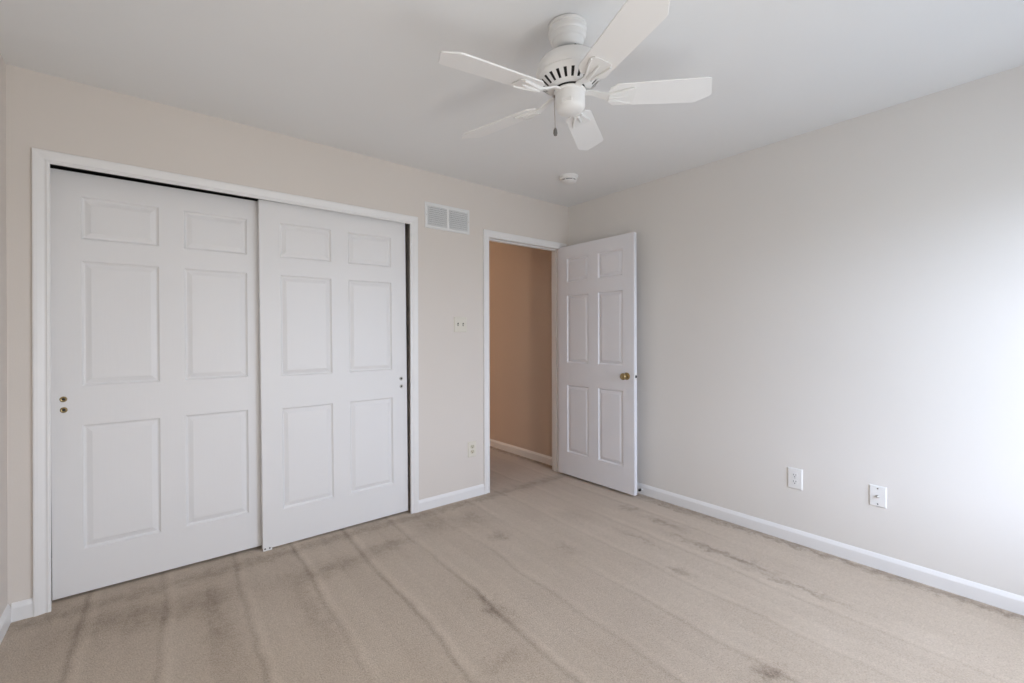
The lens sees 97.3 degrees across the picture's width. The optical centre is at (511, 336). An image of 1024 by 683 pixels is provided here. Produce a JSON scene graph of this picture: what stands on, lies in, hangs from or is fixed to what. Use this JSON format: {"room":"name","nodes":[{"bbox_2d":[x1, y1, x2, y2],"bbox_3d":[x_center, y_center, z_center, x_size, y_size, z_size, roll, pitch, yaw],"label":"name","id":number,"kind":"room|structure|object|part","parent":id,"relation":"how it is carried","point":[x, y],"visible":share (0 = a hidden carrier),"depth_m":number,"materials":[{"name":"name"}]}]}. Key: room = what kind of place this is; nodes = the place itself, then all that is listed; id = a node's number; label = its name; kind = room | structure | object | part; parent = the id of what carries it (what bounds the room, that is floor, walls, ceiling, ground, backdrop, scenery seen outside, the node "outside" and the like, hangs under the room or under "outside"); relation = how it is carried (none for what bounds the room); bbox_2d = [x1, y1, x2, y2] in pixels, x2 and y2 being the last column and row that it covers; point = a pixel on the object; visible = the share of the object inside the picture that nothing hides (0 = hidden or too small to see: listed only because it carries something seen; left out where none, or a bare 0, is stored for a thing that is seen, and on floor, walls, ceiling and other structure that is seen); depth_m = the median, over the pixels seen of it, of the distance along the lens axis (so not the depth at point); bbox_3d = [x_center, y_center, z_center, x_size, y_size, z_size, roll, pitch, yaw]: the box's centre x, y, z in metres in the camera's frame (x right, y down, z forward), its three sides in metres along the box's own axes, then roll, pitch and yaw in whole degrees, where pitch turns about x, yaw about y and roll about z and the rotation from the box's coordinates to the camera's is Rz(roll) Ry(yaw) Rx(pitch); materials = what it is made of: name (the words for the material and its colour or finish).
{"room":"empty bedroom","nodes":[
{"label":"empty bedroom","id":0,"kind":"room"},
{"bbox_2d":[0,54,7,616],"bbox_3d":[-1.369,0.026,0.835,0.115,2.440,4.315,0,0,-39],"label":"wall","id":1,"kind":"structure","parent":0,"point":[3,250],"depth_m":1.92,"materials":[{"name":"paint"}]},
{"bbox_2d":[0,604,10,643],"bbox_3d":[-1.117,1.205,0.627,0.012,0.080,3.450,0,0,-39],"label":"baseboard","id":2,"kind":"structure","parent":1,"relation":"attached to","point":[5,619],"depth_m":1.90,"materials":[{"name":"paint"}]},
{"bbox_2d":[50,165,257,557],"bbox_3d":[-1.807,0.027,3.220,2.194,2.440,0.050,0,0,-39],"label":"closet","id":3,"kind":"structure","parent":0,"point":[51,166],"depth_m":2.77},
{"bbox_2d":[6,64,568,605],"bbox_3d":[-0.876,0.024,3.112,3.509,2.440,0.115,0,0,-39],"label":"wall","id":4,"kind":"structure","parent":0,"point":[44,111],"depth_m":2.67,"materials":[{"name":"paint"}]},
{"bbox_2d":[11,598,32,622],"bbox_3d":[-2.165,1.208,1.991,0.066,0.080,0.012,0,0,-39],"label":"baseboard","id":5,"kind":"structure","parent":4,"relation":"attached to","point":[20,610],"depth_m":1.99,"materials":[{"name":"paint"}]},
{"bbox_2d":[31,147,418,616],"bbox_3d":[-1.404,0.200,2.603,1.892,2.092,0.016,0,0,-39],"label":"door frame","id":6,"kind":"structure","parent":4,"relation":"attached to","point":[42,159],"depth_m":2.04,"materials":[{"name":"paint"}]},
{"bbox_2d":[424,201,468,234],"bbox_3d":[-0.477,-0.880,3.355,0.382,0.187,0.010,0,0,-39],"label":"air vent","id":7,"kind":"object","parent":4,"relation":"in","point":[437,216],"visible":1,"depth_m":3.35,"materials":[{"name":"metal"}]},
{"bbox_2d":[419,484,483,511],"bbox_3d":[-0.443,1.203,3.376,0.570,0.080,0.012,0,0,-39],"label":"baseboard","id":8,"kind":"structure","parent":4,"relation":"attached to","point":[455,496],"depth_m":3.36,"materials":[{"name":"paint"}]},
{"bbox_2d":[454,317,466,331],"bbox_3d":[-0.388,-0.093,3.420,0.112,0.117,0.018,0,0,-39],"label":"light switch","id":9,"kind":"object","parent":4,"relation":"attached to","point":[460,323],"visible":1,"depth_m":3.42,"materials":[{"name":"beige plastic"}]},
{"bbox_2d":[468,441,475,457],"bbox_3d":[-0.308,0.871,3.488,0.076,0.120,0.009,0,0,-39],"label":"power outlet","id":10,"kind":"object","parent":4,"relation":"attached to","point":[472,444],"visible":1,"depth_m":3.48,"materials":[{"name":"beige plastic"}]},
{"bbox_2d":[483,229,565,493],"bbox_3d":[0.102,0.196,3.889,0.926,2.091,0.132,0,0,-39],"label":"door frame","id":11,"kind":"structure","parent":4,"relation":"attached to","point":[487,234],"depth_m":3.77,"materials":[{"name":"paint"}]},
{"bbox_2d":[558,232,636,495],"bbox_3d":[0.691,0.209,3.769,0.161,2.021,0.827,0,0,-40],"label":"door","id":12,"kind":"structure","parent":4,"relation":"in","point":[597,279],"depth_m":3.71,"materials":[{"name":"white paint"}]},
{"bbox_3d":[0.866,0.307,3.477,0.059,0.053,0.053,0,0,-40],"label":"knob","id":13,"kind":"part","parent":12,"relation":"part of","materials":[{"name":"gold metal"}]},
{"bbox_2d":[405,224,405,262],"bbox_3d":[-1.717,0.027,4.563,3.230,2.440,3.200,0,0,-39],"label":"wall","id":14,"kind":"structure","parent":0,"point":[405,224],"depth_m":3.85,"materials":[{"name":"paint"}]},
{"bbox_2d":[50,164,405,223],"bbox_3d":[-1.452,-0.815,2.664,1.820,0.022,0.093,0,0,-39],"label":"closet track","id":15,"kind":"object","parent":14,"relation":"attached to","point":[50,164],"visible":0.1,"depth_m":2.33,"materials":[{"name":"metal"}]},
{"bbox_2d":[50,168,261,599],"bbox_3d":[-1.812,0.220,2.404,0.914,2.026,0.038,0,0,-39],"label":"door","id":16,"kind":"structure","parent":15,"relation":"hanging from","point":[156,434],"depth_m":2.34,"materials":[{"name":"paint"}]},
{"bbox_2d":[258,199,407,548],"bbox_3d":[-1.109,0.217,2.908,0.914,2.036,0.038,-1,0,-39],"label":"door","id":17,"kind":"structure","parent":15,"relation":"hanging from","point":[332,285],"depth_m":2.86,"materials":[{"name":"paint"}]},
{"bbox_2d":[0,446,1023,682],"bbox_3d":[-0.758,1.294,2.970,3.739,0.100,6.880,0,0,-39],"label":"floor","id":18,"kind":"structure","parent":0,"point":[546,575],"depth_m":2.02,"materials":[{"name":"beige carpet"}]},
{"bbox_2d":[263,546,271,551],"bbox_3d":[-1.425,1.236,2.625,0.048,0.020,0.012,0,0,-39],"label":"guide","id":19,"kind":"object","parent":18,"relation":"on","point":[269,547],"visible":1,"depth_m":2.62,"materials":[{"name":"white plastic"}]},
{"bbox_2d":[0,0,1023,206],"bbox_3d":[-0.766,-1.246,2.970,3.739,0.100,6.880,0,0,-39],"label":"ceiling","id":20,"kind":"structure","parent":0,"point":[364,77],"depth_m":1.99,"materials":[{"name":"paint"}]},
{"bbox_2d":[559,173,578,184],"bbox_3d":[0.426,-1.177,3.376,0.144,0.046,0.144,0,0,-39],"label":"smoke detector","id":21,"kind":"object","parent":20,"relation":"attached to","point":[568,178],"visible":1,"depth_m":3.33,"materials":[{"name":"white plastic"}]},
{"bbox_2d":[438,0,711,149],"bbox_3d":[0.236,-0.991,1.795,1.055,0.422,1.011,0,0,18],"label":"ceiling fan","id":22,"kind":"object","parent":20,"relation":"hanging from","point":[569,72],"visible":1,"depth_m":1.68,"materials":[{"name":"metal"}]},
{"bbox_3d":[-0.068,-0.910,1.548,0.407,0.006,0.127,-3,13,-34],"label":"fan blade","id":23,"kind":"part","parent":22,"relation":"part of","materials":[{"name":"laminate"}]},
{"bbox_3d":[-0.055,-0.923,1.962,0.407,0.006,0.127,-1,14,38],"label":"fan blade","id":24,"kind":"part","parent":22,"relation":"part of","materials":[{"name":"laminate"}]},
{"bbox_3d":[0.221,-1.011,1.744,0.210,0.076,0.210,-3,1,-39],"label":"motor","id":25,"kind":"part","parent":22,"relation":"part of","materials":[{"name":"metal"}]},
{"bbox_3d":[0.339,-0.944,2.079,0.127,0.006,0.407,-17,-3,19],"label":"fan blade","id":26,"kind":"part","parent":22,"relation":"part of","materials":[{"name":"laminate"}]},
{"bbox_3d":[0.339,-0.932,1.411,0.127,0.006,0.407,12,-4,-18],"label":"fan blade","id":27,"kind":"part","parent":22,"relation":"part of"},
{"bbox_3d":[0.577,-0.948,1.745,0.407,0.006,0.127,-3,-13,0],"label":"fan blade","id":28,"kind":"part","parent":22,"relation":"part of","materials":[{"name":"laminate"}]},
{"bbox_2d":[489,65,1023,596],"bbox_3d":[0.686,0.020,4.061,0.115,2.440,6.765,0,0,-39],"label":"wall","id":29,"kind":"structure","parent":0,"point":[841,304],"depth_m":2.53,"materials":[{"name":"paint"}]},
{"bbox_2d":[490,439,551,465],"bbox_3d":[-0.514,1.203,5.455,0.012,0.080,3.085,0,0,-39],"label":"baseboard","id":30,"kind":"structure","parent":29,"relation":"attached to","point":[523,452],"depth_m":4.67,"materials":[{"name":"paint"}]},
{"bbox_2d":[788,467,802,490],"bbox_3d":[1.700,0.853,2.705,0.009,0.124,0.080,0,0,-39],"label":"power outlet","id":31,"kind":"object","parent":29,"relation":"attached to","point":[795,476],"visible":1,"depth_m":2.70,"materials":[{"name":"white plastic"}]},
{"bbox_2d":[637,482,1023,615],"bbox_3d":[1.607,1.197,2.820,0.012,0.080,3.450,0,0,-39],"label":"baseboard","id":32,"kind":"structure","parent":29,"relation":"attached to","point":[1008,601],"depth_m":2.46,"materials":[{"name":"paint"}]},
{"bbox_2d":[869,484,886,508],"bbox_3d":[1.942,0.850,2.393,0.022,0.112,0.074,0,0,-39],"label":"outlet","id":33,"kind":"object","parent":29,"relation":"attached to","point":[877,494],"visible":1,"depth_m":2.39,"materials":[{"name":"white plastic"}]}
]}

